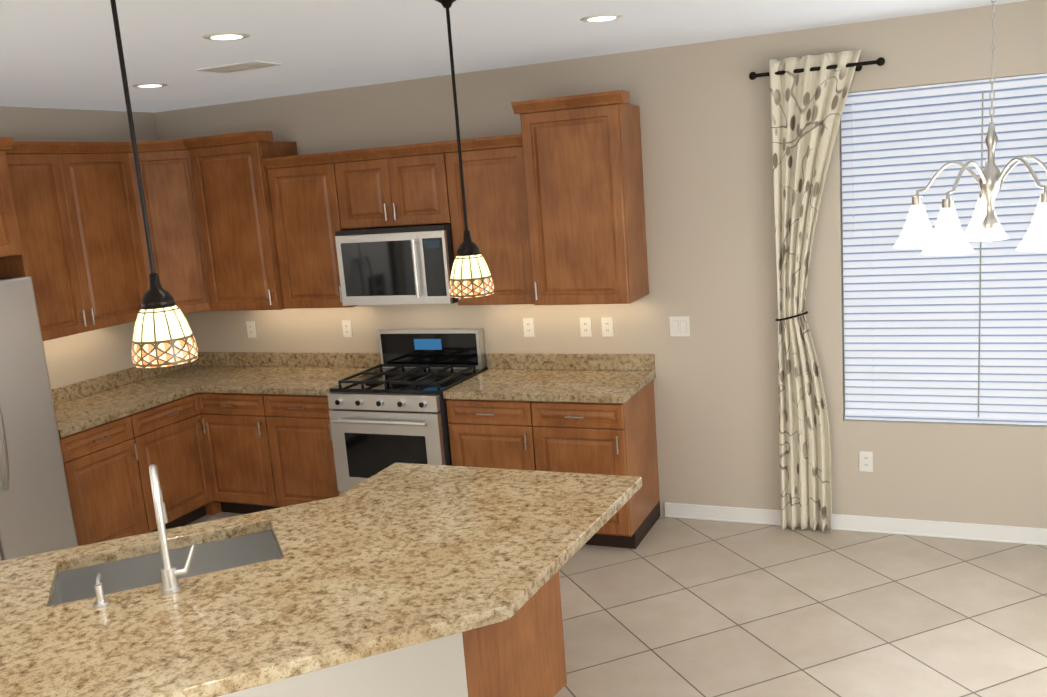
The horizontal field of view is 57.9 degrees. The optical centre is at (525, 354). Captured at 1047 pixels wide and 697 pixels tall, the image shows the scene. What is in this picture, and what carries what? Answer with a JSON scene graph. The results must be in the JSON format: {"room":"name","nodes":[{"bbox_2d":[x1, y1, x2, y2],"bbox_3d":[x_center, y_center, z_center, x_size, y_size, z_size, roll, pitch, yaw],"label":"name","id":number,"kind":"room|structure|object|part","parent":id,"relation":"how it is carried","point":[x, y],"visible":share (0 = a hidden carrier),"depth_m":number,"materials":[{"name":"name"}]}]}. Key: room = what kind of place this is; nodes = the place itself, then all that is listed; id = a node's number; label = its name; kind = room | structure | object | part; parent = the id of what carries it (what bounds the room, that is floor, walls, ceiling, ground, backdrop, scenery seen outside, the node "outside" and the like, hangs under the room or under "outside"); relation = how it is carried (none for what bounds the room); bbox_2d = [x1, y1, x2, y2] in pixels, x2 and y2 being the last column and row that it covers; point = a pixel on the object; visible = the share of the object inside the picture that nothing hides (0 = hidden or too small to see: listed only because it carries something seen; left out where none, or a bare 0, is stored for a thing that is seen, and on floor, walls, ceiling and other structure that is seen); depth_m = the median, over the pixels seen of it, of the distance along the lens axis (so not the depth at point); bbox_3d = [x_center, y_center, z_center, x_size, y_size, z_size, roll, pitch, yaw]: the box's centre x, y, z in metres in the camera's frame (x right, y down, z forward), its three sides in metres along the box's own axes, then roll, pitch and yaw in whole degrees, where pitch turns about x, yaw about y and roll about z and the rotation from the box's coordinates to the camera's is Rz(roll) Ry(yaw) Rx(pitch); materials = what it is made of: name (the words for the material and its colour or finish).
{"room":"kitchen","nodes":[
{"label":"kitchen","id":0,"kind":"room"},
{"bbox_2d":[0,0,1028,112],"bbox_3d":[-1.164,-0.906,1.472,7.180,0.120,8.870,0,12,23],"label":"ceiling","id":1,"kind":"structure","parent":0,"point":[59,54],"depth_m":4.26,"materials":[{"name":"paint"}]},
{"bbox_2d":[132,83,167,87],"bbox_3d":[-2.046,-1.466,5.155,0.183,0.006,0.183,-2,11,15],"label":"recessed light","id":2,"kind":"object","parent":1,"relation":"in","point":[145,85],"depth_m":5.13,"materials":[{"name":"white"}]},
{"bbox_2d":[110,0,197,367],"bbox_3d":[-0.974,-0.494,2.365,0.162,1.044,0.162,0,12,23],"label":"pendant light","id":3,"kind":"object","parent":1,"relation":"hanging from","point":[163,336],"visible":1,"depth_m":2.39,"materials":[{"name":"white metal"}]},
{"bbox_3d":[-0.941,-0.053,2.448,0.162,0.146,0.162,0,12,23],"label":"lamp shade","id":4,"kind":"part","parent":3,"relation":"part of","materials":[{"name":"white glass"}]},
{"bbox_2d":[203,32,249,39],"bbox_3d":[-1.200,-1.275,3.793,0.183,0.006,0.183,-2,11,15],"label":"recessed light","id":5,"kind":"object","parent":1,"relation":"in","point":[240,35],"depth_m":3.77,"materials":[{"name":"white"}]},
{"bbox_2d":[197,60,281,72],"bbox_3d":[-1.420,-1.426,4.691,0.360,0.007,0.200,0,12,23],"label":"ceiling vent","id":6,"kind":"object","parent":1,"relation":"in","point":[242,66],"visible":1,"depth_m":4.62,"materials":[{"name":"white metal"}]},
{"bbox_2d":[435,0,493,297],"bbox_3d":[-0.233,-0.727,3.304,0.162,1.044,0.162,0,12,23],"label":"pendant light","id":7,"kind":"object","parent":1,"relation":"hanging from","point":[470,277],"visible":1,"depth_m":3.33,"materials":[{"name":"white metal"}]},
{"bbox_3d":[-0.199,-0.287,3.386,0.162,0.146,0.162,0,12,23],"label":"lamp shade","id":8,"kind":"part","parent":7,"relation":"part of","materials":[{"name":"white glass"}]},
{"bbox_2d":[580,14,622,21],"bbox_3d":[0.324,-1.440,4.050,0.183,0.006,0.183,-1,11,18],"label":"recessed light","id":9,"kind":"object","parent":1,"relation":"in","point":[600,17],"depth_m":4.03,"materials":[{"name":"white"}]},
{"bbox_2d":[893,0,1046,255],"bbox_3d":[1.633,-0.892,3.324,0.651,1.010,0.633,0,12,23],"label":"chandelier","id":10,"kind":"object","parent":1,"relation":"hanging from","point":[946,236],"visible":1,"depth_m":3.32,"materials":[{"name":"white glass"}]},
{"bbox_2d":[0,0,1046,527],"bbox_3d":[-1.057,0.495,1.735,7.180,2.740,8.870,0,12,23],"label":"wall","id":11,"kind":"structure","parent":0,"point":[708,166],"depth_m":5.38,"materials":[{"name":"paint"}]},
{"bbox_2d":[0,137,27,261],"bbox_3d":[-3.088,-0.786,4.896,0.618,0.612,0.509,0,12,23],"label":"upper cabinet","id":12,"kind":"object","parent":11,"relation":"attached to","point":[13,244],"depth_m":4.98,"materials":[{"name":"brown wood"}]},
{"bbox_2d":[0,138,91,340],"bbox_3d":[-2.979,-0.640,5.488,0.348,1.132,0.539,0,12,23],"label":"upper cabinet","id":13,"kind":"object","parent":11,"relation":"attached to","point":[52,262],"depth_m":5.52,"materials":[{"name":"brown wood"}]},
{"bbox_2d":[60,142,147,329],"bbox_3d":[-2.768,-0.748,5.972,0.348,1.132,0.539,0,12,23],"label":"upper cabinet","id":14,"kind":"object","parent":11,"relation":"attached to","point":[103,201],"depth_m":5.90,"materials":[{"name":"brown wood"}]},
{"bbox_2d":[51,362,190,403],"bbox_3d":[-2.828,0.197,6.258,0.020,0.100,1.708,0,12,23],"label":"backsplash","id":15,"kind":"structure","parent":11,"relation":"attached to","point":[126,376],"depth_m":6.30,"materials":[{"name":"beige stone"}]},
{"bbox_2d":[128,138,211,313],"bbox_3d":[-2.322,-0.830,6.221,0.306,1.129,0.306,0,12,23],"label":"upper cabinet","id":16,"kind":"object","parent":11,"relation":"attached to","point":[169,188],"depth_m":6.20,"materials":[{"name":"brown wood"}]},
{"bbox_2d":[188,131,297,310],"bbox_3d":[-1.821,-0.883,6.309,0.558,1.132,0.398,0,12,23],"label":"upper cabinet","id":17,"kind":"object","parent":11,"relation":"attached to","point":[230,175],"depth_m":6.12,"materials":[{"name":"brown wood"}]},
{"bbox_2d":[246,321,256,337],"bbox_3d":[-1.958,-0.179,6.743,0.070,0.116,0.007,0,12,23],"label":"electrical outlet plate","id":18,"kind":"object","parent":11,"relation":"attached to","point":[251,330],"depth_m":6.74,"materials":[{"name":"white plastic"}]},
{"bbox_2d":[264,152,357,308],"bbox_3d":[-1.314,-0.803,6.134,0.508,0.962,0.348,0,12,23],"label":"upper cabinet","id":19,"kind":"object","parent":11,"relation":"attached to","point":[301,188],"depth_m":5.98,"materials":[{"name":"brown wood"}]},
{"bbox_2d":[342,320,351,336],"bbox_3d":[-1.214,-0.175,6.420,0.070,0.116,0.007,0,12,23],"label":"electrical outlet plate","id":20,"kind":"object","parent":11,"relation":"attached to","point":[346,324],"depth_m":6.42,"materials":[{"name":"white plastic"}]},
{"bbox_2d":[332,147,395,229],"bbox_3d":[-0.923,-1.042,5.910,0.383,0.470,0.348,0,12,23],"label":"upper cabinet","id":21,"kind":"object","parent":11,"relation":"attached to","point":[363,184],"depth_m":5.75,"materials":[{"name":"brown wood"}]},
{"bbox_2d":[388,141,451,225],"bbox_3d":[-0.572,-1.040,5.758,0.382,0.470,0.348,0,12,23],"label":"upper cabinet","id":22,"kind":"object","parent":11,"relation":"attached to","point":[418,173],"depth_m":5.60,"materials":[{"name":"brown wood"}]},
{"bbox_2d":[335,223,457,305],"bbox_3d":[-0.736,-0.565,5.866,0.758,0.464,0.467,0,12,23],"label":"microwave","id":23,"kind":"object","parent":22,"relation":"attached to","point":[401,265],"visible":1,"depth_m":5.68,"materials":[{"name":"silver metal"}]},
{"bbox_2d":[191,352,654,371],"bbox_3d":[-0.862,0.037,6.306,3.543,0.100,0.020,0,12,23],"label":"backsplash","id":24,"kind":"structure","parent":11,"relation":"attached to","point":[601,362],"depth_m":6.34,"materials":[{"name":"beige stone"}]},
{"bbox_2d":[444,134,531,304],"bbox_3d":[-0.141,-0.797,5.624,0.513,0.962,0.348,0,12,23],"label":"upper cabinet","id":25,"kind":"object","parent":11,"relation":"attached to","point":[491,165],"depth_m":5.46,"materials":[{"name":"brown wood"}]},
{"bbox_2d":[523,318,534,336],"bbox_3d":[0.017,-0.169,5.885,0.070,0.116,0.007,0,12,23],"label":"electrical outlet plate","id":26,"kind":"object","parent":11,"relation":"attached to","point":[528,323],"depth_m":5.88,"materials":[{"name":"white plastic"}]},
{"bbox_2d":[516,90,648,304],"bbox_3d":[0.340,-0.873,5.370,0.568,1.132,0.398,0,12,23],"label":"upper cabinet","id":27,"kind":"object","parent":11,"relation":"attached to","point":[554,197],"depth_m":5.20,"materials":[{"name":"brown wood"}]},
{"bbox_2d":[580,318,591,336],"bbox_3d":[0.362,-0.167,5.734,0.070,0.116,0.007,0,12,23],"label":"electrical outlet plate","id":28,"kind":"object","parent":11,"relation":"attached to","point":[585,323],"depth_m":5.73,"materials":[{"name":"white plastic"}]},
{"bbox_2d":[601,317,613,336],"bbox_3d":[0.489,-0.167,5.679,0.070,0.116,0.007,0,12,23],"label":"electrical outlet plate","id":29,"kind":"object","parent":11,"relation":"attached to","point":[607,322],"depth_m":5.68,"materials":[{"name":"white plastic"}]},
{"bbox_2d":[669,316,689,335],"bbox_3d":[0.894,-0.165,5.503,0.116,0.116,0.008,0,12,23],"label":"light switch","id":30,"kind":"object","parent":11,"relation":"attached to","point":[679,325],"depth_m":5.50,"materials":[{"name":"white plastic"}]},
{"bbox_2d":[749,49,884,532],"bbox_3d":[1.584,-0.277,5.111,0.679,2.589,0.123,0,12,23],"label":"curtain","id":31,"kind":"object","parent":11,"relation":"hanging from","point":[808,95],"visible":1,"depth_m":5.10,"materials":[{"name":"fabric"}]},
{"bbox_3d":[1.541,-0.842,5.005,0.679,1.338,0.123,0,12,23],"label":"rod","id":32,"kind":"part","parent":31,"relation":"part of","materials":[{"name":"brown metal"}]},
{"bbox_2d":[664,502,1046,545],"bbox_3d":[2.359,0.951,5.107,3.300,0.090,0.017,0,12,23],"label":"baseboard","id":33,"kind":"structure","parent":11,"relation":"attached to","point":[986,532],"depth_m":5.24,"materials":[{"name":"white wood"}]},
{"bbox_2d":[859,451,872,471],"bbox_3d":[1.884,0.591,5.239,0.070,0.116,0.007,0,12,23],"label":"electrical outlet plate","id":34,"kind":"object","parent":11,"relation":"attached to","point":[865,457],"depth_m":5.24,"materials":[{"name":"white plastic"}]},
{"bbox_2d":[840,91,983,416],"bbox_3d":[2.359,-0.515,4.915,1.358,1.763,0.050,0,12,23],"label":"window","id":35,"kind":"structure","parent":11,"relation":"in","point":[979,272],"depth_m":5.01,"materials":[{"name":"beige plastic"}]},
{"bbox_2d":[841,73,1046,424],"bbox_3d":[2.331,-0.502,4.851,1.348,1.755,0.067,0,12,23],"label":"window blind","id":36,"kind":"object","parent":35,"relation":"attached to","point":[911,329],"visible":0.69,"depth_m":4.93,"materials":[{"name":"white plastic"}]},
{"bbox_2d":[185,512,1046,696],"bbox_3d":[-0.949,1.897,1.999,7.180,0.120,8.870,0,12,23],"label":"floor","id":37,"kind":"structure","parent":0,"point":[674,607],"depth_m":4.40,"materials":[{"name":"tile"}]},
{"bbox_2d":[0,276,77,560],"bbox_3d":[-2.999,0.541,4.896,0.738,1.778,0.910,0,12,23],"label":"fridge","id":38,"kind":"object","parent":37,"relation":"on","point":[36,515],"visible":0.69,"depth_m":5.00,"materials":[{"name":"silver metal"}]},
{"bbox_3d":[-2.759,0.330,4.612,0.072,0.826,0.411,0,12,23],"label":"trim","id":39,"kind":"part","parent":38,"relation":"part of","materials":[{"name":"silver plastic"}]},
{"bbox_2d":[60,416,154,545],"bbox_3d":[-2.746,0.835,5.703,0.619,0.866,0.521,0,12,23],"label":"base cabinet","id":40,"kind":"object","parent":37,"relation":"on","point":[103,465],"depth_m":5.58,"materials":[{"name":"brown wood"}]},
{"bbox_2d":[54,384,194,439],"bbox_3d":[-2.665,0.332,5.864,0.634,0.044,1.074,0,12,23],"label":"countertop","id":41,"kind":"structure","parent":40,"relation":"on","point":[98,408],"depth_m":5.87,"materials":[{"name":"beige stone"}]},
{"bbox_2d":[135,392,214,530],"bbox_3d":[-2.529,0.725,6.201,0.619,0.866,0.587,0,12,23],"label":"base cabinet","id":42,"kind":"object","parent":37,"relation":"on","point":[170,435],"depth_m":6.10,"materials":[{"name":"brown wood"}]},
{"bbox_2d":[199,392,274,514],"bbox_3d":[-1.782,0.611,6.500,0.549,0.866,0.618,0,12,23],"label":"base cabinet","id":43,"kind":"object","parent":37,"relation":"on","point":[210,433],"depth_m":6.22,"materials":[{"name":"brown wood"}]},
{"bbox_2d":[135,364,378,395],"bbox_3d":[-1.841,0.165,6.419,1.700,0.044,0.633,0,12,23],"label":"countertop","id":44,"kind":"structure","parent":43,"relation":"on","point":[241,379],"depth_m":6.31,"materials":[{"name":"beige stone"}]},
{"bbox_2d":[263,396,339,507],"bbox_3d":[-1.279,0.614,6.282,0.548,0.866,0.618,0,12,23],"label":"base cabinet","id":45,"kind":"object","parent":37,"relation":"on","point":[299,436],"depth_m":6.00,"materials":[{"name":"brown wood"}]},
{"bbox_2d":[327,328,487,494],"bbox_3d":[-0.713,0.470,5.922,0.758,1.155,0.756,0,12,23],"label":"range","id":46,"kind":"object","parent":37,"relation":"on","point":[392,409],"visible":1,"depth_m":5.71,"materials":[{"name":"silver metal"}]},
{"bbox_2d":[446,400,534,470],"bbox_3d":[-0.070,0.620,5.756,0.538,0.866,0.618,0,12,23],"label":"base cabinet","id":47,"kind":"object","parent":37,"relation":"on","point":[500,434],"depth_m":5.43,"materials":[{"name":"brown wood"}]},
{"bbox_2d":[464,587,566,696],"bbox_3d":[-1.151,1.149,3.377,1.972,0.868,2.054,0,12,23],"label":"kitchen island","id":48,"kind":"object","parent":37,"relation":"on","point":[534,664],"depth_m":3.72,"materials":[{"name":"wood"}]},
{"bbox_2d":[0,463,641,696],"bbox_3d":[-1.039,0.711,3.189,2.324,0.044,2.190,0,12,23],"label":"island countertop","id":49,"kind":"structure","parent":48,"relation":"on","point":[411,580],"depth_m":2.99,"materials":[{"name":"beige stone"}]},
{"bbox_2d":[531,380,660,548],"bbox_3d":[0.424,0.622,5.542,0.539,0.866,0.618,0,12,23],"label":"base cabinet","id":50,"kind":"object","parent":37,"relation":"on","point":[604,439],"depth_m":5.27,"materials":[{"name":"brown wood"}]},
{"bbox_2d":[443,368,654,403],"bbox_3d":[0.145,0.175,5.556,1.096,0.044,0.633,0,12,23],"label":"countertop","id":51,"kind":"structure","parent":50,"relation":"on","point":[537,385],"depth_m":5.44,"materials":[{"name":"beige stone"}]}
]}

